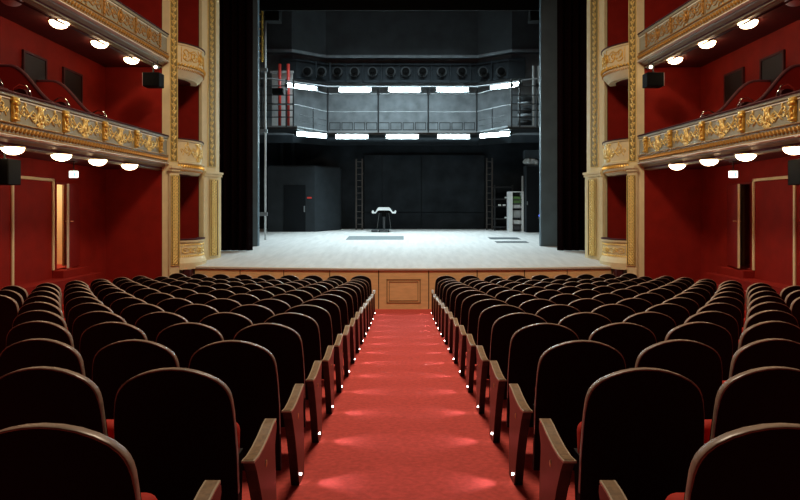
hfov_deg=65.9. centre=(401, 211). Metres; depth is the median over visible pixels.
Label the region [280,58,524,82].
beam
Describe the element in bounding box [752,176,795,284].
panel frame
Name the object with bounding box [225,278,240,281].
seat
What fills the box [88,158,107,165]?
ceiling lamp
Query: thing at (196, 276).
seat
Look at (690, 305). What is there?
seat
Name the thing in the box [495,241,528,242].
floor hatch
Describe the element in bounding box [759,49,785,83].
door
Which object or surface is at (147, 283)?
seat
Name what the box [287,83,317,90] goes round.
strip light
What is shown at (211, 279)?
seat
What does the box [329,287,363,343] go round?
seat
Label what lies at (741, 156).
ceiling lamp
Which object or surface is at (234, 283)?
seat
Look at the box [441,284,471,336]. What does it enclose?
seat
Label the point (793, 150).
ceiling lamp
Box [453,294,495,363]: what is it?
seat
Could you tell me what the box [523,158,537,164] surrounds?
roll
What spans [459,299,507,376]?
seat
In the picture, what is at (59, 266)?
floor
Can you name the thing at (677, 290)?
seat
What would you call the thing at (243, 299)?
seat
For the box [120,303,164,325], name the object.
seat
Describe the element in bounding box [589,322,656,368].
seat
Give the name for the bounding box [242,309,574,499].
floor
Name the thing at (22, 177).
panel frame
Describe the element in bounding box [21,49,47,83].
door
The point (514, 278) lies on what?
seat
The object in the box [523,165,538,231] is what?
locker
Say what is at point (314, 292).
seat
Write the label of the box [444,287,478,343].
seat
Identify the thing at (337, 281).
seat
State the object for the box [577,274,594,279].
seat
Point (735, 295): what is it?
seat
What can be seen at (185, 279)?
seat
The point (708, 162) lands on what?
ceiling lamp
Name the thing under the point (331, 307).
seat
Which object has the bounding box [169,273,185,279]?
seat
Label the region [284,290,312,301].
seat
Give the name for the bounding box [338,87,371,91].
strip light
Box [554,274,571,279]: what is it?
seat
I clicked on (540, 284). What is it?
seat
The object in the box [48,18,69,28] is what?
ceiling lamp
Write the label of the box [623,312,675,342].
seat
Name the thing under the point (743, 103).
balcony chair
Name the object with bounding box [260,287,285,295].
seat
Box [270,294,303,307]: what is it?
seat
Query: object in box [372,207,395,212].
tray
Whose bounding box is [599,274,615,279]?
seat
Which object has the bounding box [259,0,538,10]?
header border
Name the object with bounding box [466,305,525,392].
seat
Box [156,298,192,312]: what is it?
seat
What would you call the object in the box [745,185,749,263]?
wall
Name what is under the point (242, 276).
seat
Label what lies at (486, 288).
seat
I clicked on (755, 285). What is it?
seat
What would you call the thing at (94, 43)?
ceiling lamp
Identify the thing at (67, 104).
balcony chair
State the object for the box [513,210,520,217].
storage box
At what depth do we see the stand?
26.25 m
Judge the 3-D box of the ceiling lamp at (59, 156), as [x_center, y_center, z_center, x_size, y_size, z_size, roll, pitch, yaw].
[-6.240,-0.999,11.300,0.370,0.133,0.370,0,0,0]
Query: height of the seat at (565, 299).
0.970 m
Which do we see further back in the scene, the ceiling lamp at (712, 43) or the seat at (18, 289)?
the ceiling lamp at (712, 43)
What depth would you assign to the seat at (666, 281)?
13.01 m
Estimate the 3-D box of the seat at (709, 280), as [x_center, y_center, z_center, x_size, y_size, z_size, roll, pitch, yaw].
[5.992,1.807,12.382,0.551,0.970,0.396,0,0,-12]
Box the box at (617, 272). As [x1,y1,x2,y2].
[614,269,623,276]
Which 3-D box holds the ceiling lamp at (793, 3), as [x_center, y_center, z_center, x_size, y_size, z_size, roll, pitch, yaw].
[6.630,-3.534,10.380,0.370,0.133,0.370,0,0,0]
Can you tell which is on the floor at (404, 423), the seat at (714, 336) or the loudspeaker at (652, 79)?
the seat at (714, 336)
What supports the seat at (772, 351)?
on the floor at (404, 423)
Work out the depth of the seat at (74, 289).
9.25 m
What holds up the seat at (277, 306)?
on the floor at (404, 423)
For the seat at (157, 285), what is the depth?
10.99 m
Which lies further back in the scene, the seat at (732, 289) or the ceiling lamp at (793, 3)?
the ceiling lamp at (793, 3)
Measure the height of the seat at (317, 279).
0.970 m
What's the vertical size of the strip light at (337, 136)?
0.200 m
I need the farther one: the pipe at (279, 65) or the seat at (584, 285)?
the pipe at (279, 65)
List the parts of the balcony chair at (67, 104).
backrest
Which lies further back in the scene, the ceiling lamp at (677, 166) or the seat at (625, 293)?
the ceiling lamp at (677, 166)
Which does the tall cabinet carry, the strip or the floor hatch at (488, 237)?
the strip
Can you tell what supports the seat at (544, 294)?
on the floor at (404, 423)
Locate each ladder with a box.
[259,11,262,61]
[355,159,362,229]
[486,158,492,229]
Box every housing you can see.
[265,11,281,23]
[528,11,538,23]
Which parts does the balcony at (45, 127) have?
divider rail, divider rail, rope moulding, moulding, handrail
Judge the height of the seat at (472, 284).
0.970 m
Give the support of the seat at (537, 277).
on the floor at (404, 423)
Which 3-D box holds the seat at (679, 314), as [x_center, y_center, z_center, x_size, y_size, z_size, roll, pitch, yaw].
[2.697,1.415,6.457,0.551,0.970,0.396,0,0,-4]
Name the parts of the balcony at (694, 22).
handrail, rope moulding, moulding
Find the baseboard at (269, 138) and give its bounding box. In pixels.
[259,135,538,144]
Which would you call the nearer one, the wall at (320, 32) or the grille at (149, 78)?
the grille at (149, 78)
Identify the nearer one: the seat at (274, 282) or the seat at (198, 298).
the seat at (198, 298)
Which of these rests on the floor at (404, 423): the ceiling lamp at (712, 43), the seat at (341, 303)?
the seat at (341, 303)
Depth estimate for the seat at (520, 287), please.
10.73 m
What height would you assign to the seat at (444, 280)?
1.015 m
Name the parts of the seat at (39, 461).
backrest, seat, armrest, panel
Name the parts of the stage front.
panel, panel, panel, panel, panel, panel moulding, panel, panel, panel, panel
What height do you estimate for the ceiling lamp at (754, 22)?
0.133 m
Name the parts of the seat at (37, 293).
backrest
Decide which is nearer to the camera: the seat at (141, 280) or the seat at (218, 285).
the seat at (218, 285)
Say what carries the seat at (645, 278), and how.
on the floor at (404, 423)
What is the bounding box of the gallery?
[259,79,538,137]
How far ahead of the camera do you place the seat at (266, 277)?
14.46 m
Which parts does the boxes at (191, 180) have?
gilt frame, gilt frame, box rail, bead moulding, box rail, bead moulding, bead moulding, bead moulding, bead moulding, box rail, gilt frame, gilt frame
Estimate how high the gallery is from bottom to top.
1.980 m
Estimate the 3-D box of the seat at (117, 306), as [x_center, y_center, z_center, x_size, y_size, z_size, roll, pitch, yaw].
[-3.192,1.485,7.410,0.551,0.970,0.396,0,0,6]
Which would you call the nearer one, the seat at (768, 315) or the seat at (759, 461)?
the seat at (759, 461)
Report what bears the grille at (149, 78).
attached to the loudspeaker at (153, 79)
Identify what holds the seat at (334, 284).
on the floor at (404, 423)
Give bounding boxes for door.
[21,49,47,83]
[62,67,82,103]
[62,184,79,267]
[724,67,744,103]
[727,184,744,267]
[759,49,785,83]
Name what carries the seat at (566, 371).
on the floor at (404, 423)
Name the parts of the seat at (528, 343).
panel, armrest, backrest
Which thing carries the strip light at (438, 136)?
attached to the gallery
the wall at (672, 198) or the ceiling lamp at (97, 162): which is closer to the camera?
the ceiling lamp at (97, 162)
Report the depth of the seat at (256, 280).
13.55 m
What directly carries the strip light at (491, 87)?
attached to the pipe at (259, 78)
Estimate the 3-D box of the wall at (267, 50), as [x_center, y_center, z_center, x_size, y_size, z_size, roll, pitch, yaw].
[0.030,-6.800,26.485,16.400,0.120,1.070,0,0,0]
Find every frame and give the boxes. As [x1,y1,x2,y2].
[11,176,54,284]
[55,182,77,268]
[493,185,512,230]
[729,182,750,268]
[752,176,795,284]
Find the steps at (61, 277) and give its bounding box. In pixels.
[0,266,111,294]
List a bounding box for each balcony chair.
[13,84,31,95]
[53,97,69,106]
[92,110,106,117]
[699,110,714,117]
[737,97,753,106]
[776,84,794,95]
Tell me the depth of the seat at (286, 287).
10.73 m
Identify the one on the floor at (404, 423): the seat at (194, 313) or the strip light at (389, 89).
the seat at (194, 313)
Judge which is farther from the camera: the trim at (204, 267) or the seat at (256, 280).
the trim at (204, 267)
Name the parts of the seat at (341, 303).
backrest, panel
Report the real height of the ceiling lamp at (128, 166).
0.133 m
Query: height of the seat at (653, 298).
0.970 m
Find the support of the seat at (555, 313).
on the floor at (404, 423)
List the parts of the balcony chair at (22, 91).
backrest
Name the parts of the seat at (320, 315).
backrest, panel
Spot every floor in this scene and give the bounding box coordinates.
[57,264,66,268]
[199,229,606,267]
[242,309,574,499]
[740,264,749,268]
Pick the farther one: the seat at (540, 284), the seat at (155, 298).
the seat at (540, 284)
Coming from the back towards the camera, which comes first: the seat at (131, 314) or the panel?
the panel
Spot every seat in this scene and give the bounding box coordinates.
[0,290,23,308]
[0,295,18,353]
[0,338,85,376]
[0,366,113,438]
[0,423,220,499]
[1,285,27,300]
[6,321,74,347]
[12,310,67,329]
[18,302,67,328]
[22,296,64,319]
[27,291,63,315]
[31,286,63,310]
[36,283,62,302]
[63,287,93,304]
[64,283,90,291]
[64,291,97,317]
[65,280,88,286]
[65,297,103,326]
[68,303,112,334]
[72,311,126,352]
[80,322,147,380]
[90,279,109,289]
[91,281,113,293]
[92,339,179,418]
[94,284,119,296]
[97,288,126,301]
[102,292,135,307]
[110,297,147,315]
[112,277,129,284]
[114,367,276,499]
[115,279,133,286]
[119,282,141,290]
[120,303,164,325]
[125,285,148,294]
[132,276,147,281]
[133,288,160,299]
[135,312,187,341]
[136,278,152,283]
[142,280,158,286]
[143,293,174,304]
[149,282,169,289]
[154,276,168,281]
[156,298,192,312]
[156,322,223,367]
[158,285,181,293]
[160,278,177,283]
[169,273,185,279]
[169,280,186,286]
[170,289,196,298]
[174,304,218,322]
[177,277,192,281]
[179,283,199,289]
[185,293,216,303]
[186,279,201,283]
[189,340,303,484]
[190,274,206,278]
[192,286,215,293]
[197,281,215,285]
[199,312,252,339]
[200,277,216,281]
[204,298,240,312]
[207,289,234,298]
[210,283,231,289]
[212,274,229,279]
[212,279,228,283]
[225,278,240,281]
[226,281,244,286]
[226,286,250,293]
[227,294,259,304]
[230,304,274,324]
[233,323,321,442]
[234,274,251,279]
[238,279,255,283]
[241,283,262,290]
[245,290,273,299]
[250,278,265,282]
[253,299,290,314]
[255,282,273,287]
[257,275,275,280]
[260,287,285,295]
[264,312,333,413]
[265,280,283,284]
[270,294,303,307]
[272,284,295,291]
[275,278,290,282]
[281,275,298,281]
[284,282,303,288]
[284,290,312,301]
[284,305,342,392]
[293,280,309,286]
[296,287,320,297]
[301,278,316,283]
[301,299,349,376]
[303,275,322,282]
[305,284,327,293]
[313,294,355,363]
[314,282,333,290]
[320,280,338,287]
[321,290,359,352]
[327,275,346,283]
[327,279,342,284]
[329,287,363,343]
[335,284,366,336]
[342,282,368,330]
[346,280,370,325]
[350,279,372,320]
[351,275,374,314]
[431,275,455,314]
[433,279,456,320]
[435,280,460,325]
[438,282,464,330]
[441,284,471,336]
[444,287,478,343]
[448,290,486,352]
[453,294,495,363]
[459,275,478,283]
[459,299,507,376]
[464,279,479,284]
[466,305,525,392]
[468,280,486,287]
[473,282,492,289]
[476,312,546,413]
[479,284,502,292]
[483,275,502,282]
[486,287,511,297]
[489,323,578,442]
[490,278,505,283]
[495,290,524,301]
[497,280,513,285]
[503,282,522,288]
[505,294,538,306]
[507,275,525,281]
[509,340,625,484]
[512,284,534,291]
[515,278,531,282]
[518,299,555,314]
[522,286,546,295]
[523,280,541,284]
[531,275,548,280]
[533,282,551,287]
[534,290,562,299]
[535,304,579,323]
[539,367,703,499]
[541,278,556,282]
[544,284,565,289]
[549,294,581,304]
[551,279,568,283]
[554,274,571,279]
[557,286,581,293]
[558,312,611,339]
[562,281,581,286]
[566,278,581,281]
[568,298,604,311]
[573,289,600,298]
[576,283,597,289]
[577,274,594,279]
[578,279,594,283]
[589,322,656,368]
[590,277,605,281]
[591,281,609,285]
[591,304,635,322]
[592,286,615,293]
[592,293,623,304]
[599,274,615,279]
[599,423,799,499]
[604,279,620,283]
[607,283,628,289]
[611,289,638,298]
[614,277,629,281]
[616,298,652,312]
[620,273,637,279]
[620,280,637,286]
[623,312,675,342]
[625,285,649,293]
[629,278,645,283]
[633,293,665,305]
[635,339,721,418]
[638,276,652,281]
[638,282,658,289]
[645,303,689,326]
[647,288,674,299]
[648,280,665,286]
[654,278,670,283]
[659,276,674,281]
[659,285,682,295]
[661,297,698,315]
[664,322,732,380]
[666,282,687,290]
[673,279,691,287]
[673,292,705,308]
[676,277,694,284]
[681,288,710,302]
[684,311,738,354]
[688,284,713,297]
[692,281,715,293]
[696,279,716,290]
[696,303,741,338]
[704,366,799,444]
[705,297,743,326]
[710,291,744,312]
[714,287,744,300]
[717,283,743,291]
[718,280,742,287]
[722,338,799,383]
[737,321,799,349]
[738,310,797,343]
[742,302,791,331]
[743,296,786,326]
[744,291,781,317]
[745,283,771,302]
[745,286,776,310]
[780,285,799,300]
[785,290,799,307]
[790,297,799,327]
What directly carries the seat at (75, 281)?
on the floor at (404, 423)
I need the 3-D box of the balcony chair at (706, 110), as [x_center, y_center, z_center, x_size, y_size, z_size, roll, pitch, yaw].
[6.614,-1.720,13.658,0.532,1.026,0.450,0,0,-26]
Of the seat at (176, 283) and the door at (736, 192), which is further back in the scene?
the door at (736, 192)
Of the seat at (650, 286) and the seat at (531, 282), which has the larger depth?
the seat at (531, 282)
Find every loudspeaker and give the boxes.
[0,152,20,184]
[142,63,163,87]
[642,63,663,87]
[788,159,799,184]
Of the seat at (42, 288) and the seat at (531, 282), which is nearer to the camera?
the seat at (42, 288)
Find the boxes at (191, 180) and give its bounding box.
[162,0,222,276]
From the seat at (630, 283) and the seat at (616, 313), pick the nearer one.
the seat at (616, 313)
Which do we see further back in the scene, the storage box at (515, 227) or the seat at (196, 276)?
the storage box at (515, 227)
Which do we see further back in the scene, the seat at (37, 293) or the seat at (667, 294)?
the seat at (667, 294)
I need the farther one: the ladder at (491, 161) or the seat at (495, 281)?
the ladder at (491, 161)
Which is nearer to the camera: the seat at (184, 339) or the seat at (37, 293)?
the seat at (184, 339)
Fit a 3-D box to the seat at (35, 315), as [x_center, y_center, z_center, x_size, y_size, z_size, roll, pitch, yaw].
[-3.193,1.348,5.602,0.551,0.970,0.396,0,0,5]
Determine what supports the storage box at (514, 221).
on the tall cabinet
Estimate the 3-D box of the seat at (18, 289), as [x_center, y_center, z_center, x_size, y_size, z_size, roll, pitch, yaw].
[-5.942,1.610,9.629,0.551,0.970,0.396,0,0,11]
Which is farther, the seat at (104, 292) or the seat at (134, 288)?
the seat at (134, 288)
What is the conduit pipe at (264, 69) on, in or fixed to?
on the floor at (420, 248)
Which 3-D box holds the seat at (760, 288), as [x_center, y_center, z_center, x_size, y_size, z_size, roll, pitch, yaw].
[5.455,1.610,9.527,0.551,0.970,0.396,0,0,-10]
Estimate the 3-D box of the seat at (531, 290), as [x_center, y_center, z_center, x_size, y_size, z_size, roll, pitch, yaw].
[2.140,1.675,10.026,0.551,0.970,0.396,0,0,-4]
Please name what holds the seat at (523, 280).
on the floor at (404, 423)
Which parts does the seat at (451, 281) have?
panel, backrest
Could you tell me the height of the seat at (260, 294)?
0.970 m
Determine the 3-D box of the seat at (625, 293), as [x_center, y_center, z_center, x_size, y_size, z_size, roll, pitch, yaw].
[3.250,1.610,9.219,0.551,0.970,0.396,0,0,-6]
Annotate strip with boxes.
[521,176,522,191]
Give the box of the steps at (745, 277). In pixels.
[694,266,790,294]
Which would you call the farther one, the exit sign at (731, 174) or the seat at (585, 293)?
the exit sign at (731, 174)
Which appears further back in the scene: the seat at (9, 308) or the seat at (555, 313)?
the seat at (9, 308)
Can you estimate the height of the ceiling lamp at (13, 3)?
0.133 m
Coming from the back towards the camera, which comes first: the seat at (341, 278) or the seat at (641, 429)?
the seat at (341, 278)
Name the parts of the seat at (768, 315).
backrest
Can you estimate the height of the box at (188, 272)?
1.000 m
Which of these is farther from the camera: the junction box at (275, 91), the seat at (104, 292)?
the junction box at (275, 91)
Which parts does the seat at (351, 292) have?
backrest, panel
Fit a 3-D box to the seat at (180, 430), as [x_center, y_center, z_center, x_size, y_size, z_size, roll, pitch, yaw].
[-0.946,1.161,2.881,0.609,1.015,0.628,0,0,0]
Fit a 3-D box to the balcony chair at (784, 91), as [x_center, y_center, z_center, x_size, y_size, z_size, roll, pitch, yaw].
[6.614,-1.720,10.908,0.532,1.026,0.450,0,0,-26]
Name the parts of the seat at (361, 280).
backrest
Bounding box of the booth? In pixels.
[268,166,341,231]
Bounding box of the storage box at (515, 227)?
[513,225,520,229]
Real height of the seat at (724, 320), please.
0.970 m
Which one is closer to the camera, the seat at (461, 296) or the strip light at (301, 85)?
the seat at (461, 296)
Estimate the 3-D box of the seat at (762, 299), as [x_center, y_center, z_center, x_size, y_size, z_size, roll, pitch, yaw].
[4.358,1.485,7.537,0.551,0.970,0.396,0,0,-8]
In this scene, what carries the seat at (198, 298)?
on the floor at (404, 423)
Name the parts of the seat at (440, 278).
backrest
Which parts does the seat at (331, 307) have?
backrest, panel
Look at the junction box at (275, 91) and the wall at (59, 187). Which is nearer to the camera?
the wall at (59, 187)
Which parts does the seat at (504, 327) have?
panel, armrest, backrest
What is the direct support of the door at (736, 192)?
in the wall at (773, 198)
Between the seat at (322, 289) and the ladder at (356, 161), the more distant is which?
the ladder at (356, 161)
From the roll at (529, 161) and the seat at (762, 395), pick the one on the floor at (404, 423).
the seat at (762, 395)
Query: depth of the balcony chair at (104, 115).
13.41 m
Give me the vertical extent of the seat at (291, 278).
0.970 m
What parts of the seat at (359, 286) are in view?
backrest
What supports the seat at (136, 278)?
on the floor at (404, 423)
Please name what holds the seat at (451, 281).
on the floor at (404, 423)
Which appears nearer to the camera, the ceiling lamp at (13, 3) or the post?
the ceiling lamp at (13, 3)
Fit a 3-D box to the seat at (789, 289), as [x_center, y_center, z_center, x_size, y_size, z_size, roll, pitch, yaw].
[6.003,1.610,9.629,0.551,0.970,0.396,0,0,-11]
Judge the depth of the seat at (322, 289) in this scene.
10.70 m
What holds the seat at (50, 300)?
on the floor at (404, 423)
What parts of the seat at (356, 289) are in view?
backrest, panel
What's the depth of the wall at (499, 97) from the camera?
27.50 m
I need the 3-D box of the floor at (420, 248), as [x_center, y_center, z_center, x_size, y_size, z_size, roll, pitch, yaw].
[0.030,1.117,21.950,16.400,0.708,12.700,0,0,0]
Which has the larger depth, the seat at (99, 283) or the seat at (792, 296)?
the seat at (99, 283)
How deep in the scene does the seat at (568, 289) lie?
9.88 m
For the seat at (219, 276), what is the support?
on the floor at (404, 423)
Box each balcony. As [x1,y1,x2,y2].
[0,0,169,67]
[0,64,168,169]
[637,0,799,67]
[637,64,799,169]
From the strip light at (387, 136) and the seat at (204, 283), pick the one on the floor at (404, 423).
the seat at (204, 283)
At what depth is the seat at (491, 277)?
14.35 m
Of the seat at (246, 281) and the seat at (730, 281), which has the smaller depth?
the seat at (730, 281)
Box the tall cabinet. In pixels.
[507,192,523,231]
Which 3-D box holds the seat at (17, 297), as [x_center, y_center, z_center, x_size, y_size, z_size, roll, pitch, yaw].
[-5.397,1.549,8.614,0.551,0.970,0.396,0,0,10]
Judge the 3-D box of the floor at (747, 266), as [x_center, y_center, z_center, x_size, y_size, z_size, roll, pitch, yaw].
[8.385,1.258,13.225,1.890,0.085,2.450,0,0,0]
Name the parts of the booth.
door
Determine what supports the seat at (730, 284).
on the floor at (404, 423)
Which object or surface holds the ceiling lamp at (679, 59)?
attached to the balcony at (694, 22)
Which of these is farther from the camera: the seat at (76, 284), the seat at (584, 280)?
the seat at (584, 280)
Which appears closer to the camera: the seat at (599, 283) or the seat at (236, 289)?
the seat at (236, 289)
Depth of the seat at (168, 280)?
12.90 m
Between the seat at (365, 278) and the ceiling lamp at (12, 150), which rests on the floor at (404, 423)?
the seat at (365, 278)
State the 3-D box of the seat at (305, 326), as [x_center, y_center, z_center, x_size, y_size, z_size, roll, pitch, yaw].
[-0.946,1.371,5.582,0.609,1.015,0.628,0,0,0]
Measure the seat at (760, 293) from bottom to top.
0.970 m
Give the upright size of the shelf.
0.050 m
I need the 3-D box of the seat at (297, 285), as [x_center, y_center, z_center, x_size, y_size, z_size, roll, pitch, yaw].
[-2.079,1.807,11.830,0.551,0.970,0.396,0,0,4]
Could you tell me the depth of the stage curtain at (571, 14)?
19.32 m
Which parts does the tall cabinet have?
panel, panel, panel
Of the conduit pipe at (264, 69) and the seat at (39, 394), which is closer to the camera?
the seat at (39, 394)
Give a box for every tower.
[253,0,258,245]
[539,0,556,245]
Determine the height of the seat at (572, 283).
0.970 m
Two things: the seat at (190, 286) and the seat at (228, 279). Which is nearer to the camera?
the seat at (190, 286)
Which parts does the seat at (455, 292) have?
panel, backrest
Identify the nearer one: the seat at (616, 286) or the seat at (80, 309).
the seat at (80, 309)
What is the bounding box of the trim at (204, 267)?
[195,266,610,269]
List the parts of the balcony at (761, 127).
moulding, handrail, rope moulding, divider rail, divider rail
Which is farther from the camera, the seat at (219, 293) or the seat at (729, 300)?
the seat at (219, 293)
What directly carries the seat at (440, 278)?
on the floor at (404, 423)
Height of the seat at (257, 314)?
0.970 m
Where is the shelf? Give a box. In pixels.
[493,186,512,187]
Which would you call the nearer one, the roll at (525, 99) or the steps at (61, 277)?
the steps at (61, 277)
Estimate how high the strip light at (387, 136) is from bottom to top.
0.200 m
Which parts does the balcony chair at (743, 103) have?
backrest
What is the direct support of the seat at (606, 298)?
on the floor at (404, 423)
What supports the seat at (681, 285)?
on the floor at (404, 423)
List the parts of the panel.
panel, panel, panel, panel, panel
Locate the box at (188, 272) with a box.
[183,269,192,276]
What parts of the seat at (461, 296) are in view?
panel, backrest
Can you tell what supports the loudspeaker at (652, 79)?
hanging from the balcony at (694, 22)
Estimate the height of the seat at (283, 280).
0.970 m
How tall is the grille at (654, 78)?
0.306 m
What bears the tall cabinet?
on the floor at (420, 248)
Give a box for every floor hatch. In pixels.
[346,236,403,239]
[488,237,519,238]
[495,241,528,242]
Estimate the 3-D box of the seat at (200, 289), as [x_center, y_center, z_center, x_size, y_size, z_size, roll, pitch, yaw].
[-3.189,1.675,10.123,0.551,0.970,0.396,0,0,6]
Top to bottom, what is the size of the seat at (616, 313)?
0.970 m
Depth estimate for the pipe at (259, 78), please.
25.83 m
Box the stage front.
[195,269,610,308]
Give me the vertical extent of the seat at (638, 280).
0.970 m
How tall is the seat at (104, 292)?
0.970 m
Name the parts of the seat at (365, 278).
backrest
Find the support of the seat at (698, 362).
on the floor at (404, 423)
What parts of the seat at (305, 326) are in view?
backrest, armrest, panel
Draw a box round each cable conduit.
[15,0,139,61]
[667,0,792,61]
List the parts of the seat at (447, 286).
backrest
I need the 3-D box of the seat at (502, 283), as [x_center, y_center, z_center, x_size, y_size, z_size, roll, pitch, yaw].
[2.139,1.871,12.733,0.551,0.970,0.396,0,0,-4]
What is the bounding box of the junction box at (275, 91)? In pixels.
[272,88,283,94]
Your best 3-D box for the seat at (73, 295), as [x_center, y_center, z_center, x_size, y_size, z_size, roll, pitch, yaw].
[-4.297,1.549,8.445,0.551,0.970,0.396,0,0,8]
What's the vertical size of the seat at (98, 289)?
0.970 m
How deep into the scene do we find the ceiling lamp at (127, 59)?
14.34 m
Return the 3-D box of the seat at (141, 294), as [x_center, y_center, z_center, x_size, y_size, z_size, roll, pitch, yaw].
[-3.743,1.610,9.281,0.551,0.970,0.396,0,0,7]
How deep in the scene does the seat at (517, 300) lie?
8.00 m
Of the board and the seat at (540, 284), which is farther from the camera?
the board
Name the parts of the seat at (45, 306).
backrest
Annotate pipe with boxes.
[259,16,267,239]
[259,78,538,86]
[278,64,280,125]
[287,64,289,125]
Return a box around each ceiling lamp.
[1,0,23,6]
[1,145,25,154]
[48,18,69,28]
[51,153,72,160]
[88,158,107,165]
[90,39,108,47]
[121,163,138,169]
[123,56,138,63]
[667,56,682,63]
[668,163,684,169]
[698,39,716,47]
[699,158,718,165]
[735,153,755,160]
[738,18,758,28]
[782,145,799,154]
[783,0,799,6]
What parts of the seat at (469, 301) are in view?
panel, backrest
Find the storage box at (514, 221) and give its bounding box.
[513,220,520,223]
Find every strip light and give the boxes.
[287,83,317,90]
[295,131,327,137]
[335,134,368,138]
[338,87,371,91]
[385,134,418,138]
[387,87,421,91]
[435,87,469,91]
[436,134,470,138]
[479,131,511,137]
[489,82,522,89]
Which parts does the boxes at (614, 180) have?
gilt frame, box rail, bead moulding, bead moulding, bead moulding, box rail, box rail, bead moulding, bead moulding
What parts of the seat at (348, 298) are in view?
backrest, panel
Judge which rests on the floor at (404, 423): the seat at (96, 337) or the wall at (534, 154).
the seat at (96, 337)
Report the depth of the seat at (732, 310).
6.32 m
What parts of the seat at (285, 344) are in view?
backrest, armrest, panel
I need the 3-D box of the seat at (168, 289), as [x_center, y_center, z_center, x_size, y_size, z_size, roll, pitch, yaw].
[-3.742,1.675,10.188,0.551,0.970,0.396,0,0,7]
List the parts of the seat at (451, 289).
panel, backrest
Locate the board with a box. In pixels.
[270,71,293,125]
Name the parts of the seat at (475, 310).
panel, backrest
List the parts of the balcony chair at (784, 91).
backrest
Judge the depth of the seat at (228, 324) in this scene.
5.30 m
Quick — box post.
[532,66,538,125]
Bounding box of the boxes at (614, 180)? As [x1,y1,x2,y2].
[583,0,643,276]
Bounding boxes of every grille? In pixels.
[0,159,7,183]
[143,72,158,85]
[648,72,663,85]
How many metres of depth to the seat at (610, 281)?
12.80 m
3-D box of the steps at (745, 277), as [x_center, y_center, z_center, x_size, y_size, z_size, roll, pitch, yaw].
[7.168,1.802,11.550,0.515,1.125,6.100,0,0,0]
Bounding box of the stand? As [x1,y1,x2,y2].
[372,207,395,231]
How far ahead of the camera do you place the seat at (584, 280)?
12.72 m
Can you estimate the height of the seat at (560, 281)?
0.970 m
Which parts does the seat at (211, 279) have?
backrest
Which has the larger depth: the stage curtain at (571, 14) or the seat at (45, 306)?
the stage curtain at (571, 14)
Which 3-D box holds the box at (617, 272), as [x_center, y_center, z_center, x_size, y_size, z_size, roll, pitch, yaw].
[5.540,1.960,15.770,0.180,1.000,0.260,0,0,0]
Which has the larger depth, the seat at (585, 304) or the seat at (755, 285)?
the seat at (755, 285)
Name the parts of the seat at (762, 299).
backrest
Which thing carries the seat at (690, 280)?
on the floor at (404, 423)
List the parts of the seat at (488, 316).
panel, backrest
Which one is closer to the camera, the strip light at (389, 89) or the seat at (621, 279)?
the seat at (621, 279)
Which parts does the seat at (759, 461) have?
panel, armrest, seat, backrest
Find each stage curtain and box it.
[219,0,252,250]
[557,0,586,250]
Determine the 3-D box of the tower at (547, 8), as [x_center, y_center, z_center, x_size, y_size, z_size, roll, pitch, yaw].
[5.415,-4.225,20.825,1.510,10.750,0.250,0,0,0]
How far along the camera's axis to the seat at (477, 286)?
11.60 m
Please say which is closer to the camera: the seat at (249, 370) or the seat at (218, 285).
the seat at (249, 370)
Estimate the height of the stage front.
1.019 m
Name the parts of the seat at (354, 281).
backrest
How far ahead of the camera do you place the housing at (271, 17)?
22.00 m
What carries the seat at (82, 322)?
on the floor at (404, 423)
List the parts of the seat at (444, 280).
backrest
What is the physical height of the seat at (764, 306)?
0.970 m
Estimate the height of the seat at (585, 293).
0.970 m
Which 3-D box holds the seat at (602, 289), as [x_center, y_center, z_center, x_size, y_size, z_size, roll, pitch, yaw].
[3.249,1.675,10.123,0.551,0.970,0.396,0,0,-6]
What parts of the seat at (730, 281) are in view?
backrest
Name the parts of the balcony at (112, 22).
moulding, rope moulding, handrail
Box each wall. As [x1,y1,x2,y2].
[0,16,105,287]
[57,185,61,263]
[106,0,161,281]
[259,11,538,58]
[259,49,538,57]
[259,54,538,134]
[259,143,538,228]
[523,150,538,158]
[644,0,700,279]
[701,19,799,285]
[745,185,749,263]
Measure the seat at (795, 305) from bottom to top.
0.970 m
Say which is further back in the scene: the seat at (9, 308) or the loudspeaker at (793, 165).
the loudspeaker at (793, 165)
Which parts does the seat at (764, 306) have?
backrest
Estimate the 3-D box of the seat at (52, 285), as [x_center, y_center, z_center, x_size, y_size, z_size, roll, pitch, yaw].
[-5.939,1.675,10.546,0.551,0.970,0.396,0,0,11]
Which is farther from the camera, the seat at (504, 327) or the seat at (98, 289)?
the seat at (98, 289)
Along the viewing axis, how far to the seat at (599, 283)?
11.81 m
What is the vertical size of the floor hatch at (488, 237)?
0.052 m
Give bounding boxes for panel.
[364,155,483,228]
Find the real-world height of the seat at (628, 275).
0.970 m
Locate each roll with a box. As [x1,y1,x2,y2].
[517,96,531,124]
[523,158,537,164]
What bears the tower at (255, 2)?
on the floor at (420, 248)
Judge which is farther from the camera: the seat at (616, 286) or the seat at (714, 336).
the seat at (616, 286)
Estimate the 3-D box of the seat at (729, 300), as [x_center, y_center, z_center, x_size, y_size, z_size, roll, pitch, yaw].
[3.805,1.485,7.469,0.551,0.970,0.396,0,0,-7]
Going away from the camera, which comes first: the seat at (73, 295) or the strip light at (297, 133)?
the seat at (73, 295)
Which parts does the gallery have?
post, post, post, post, toe frame, toe frame, toe frame, post, toe frame, rail, rail, toe frame, post, toe frame, post, post, post, post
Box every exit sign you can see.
[69,161,77,177]
[728,161,737,177]
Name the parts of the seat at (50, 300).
backrest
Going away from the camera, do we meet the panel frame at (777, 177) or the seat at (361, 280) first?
the panel frame at (777, 177)
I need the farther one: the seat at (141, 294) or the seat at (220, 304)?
the seat at (141, 294)

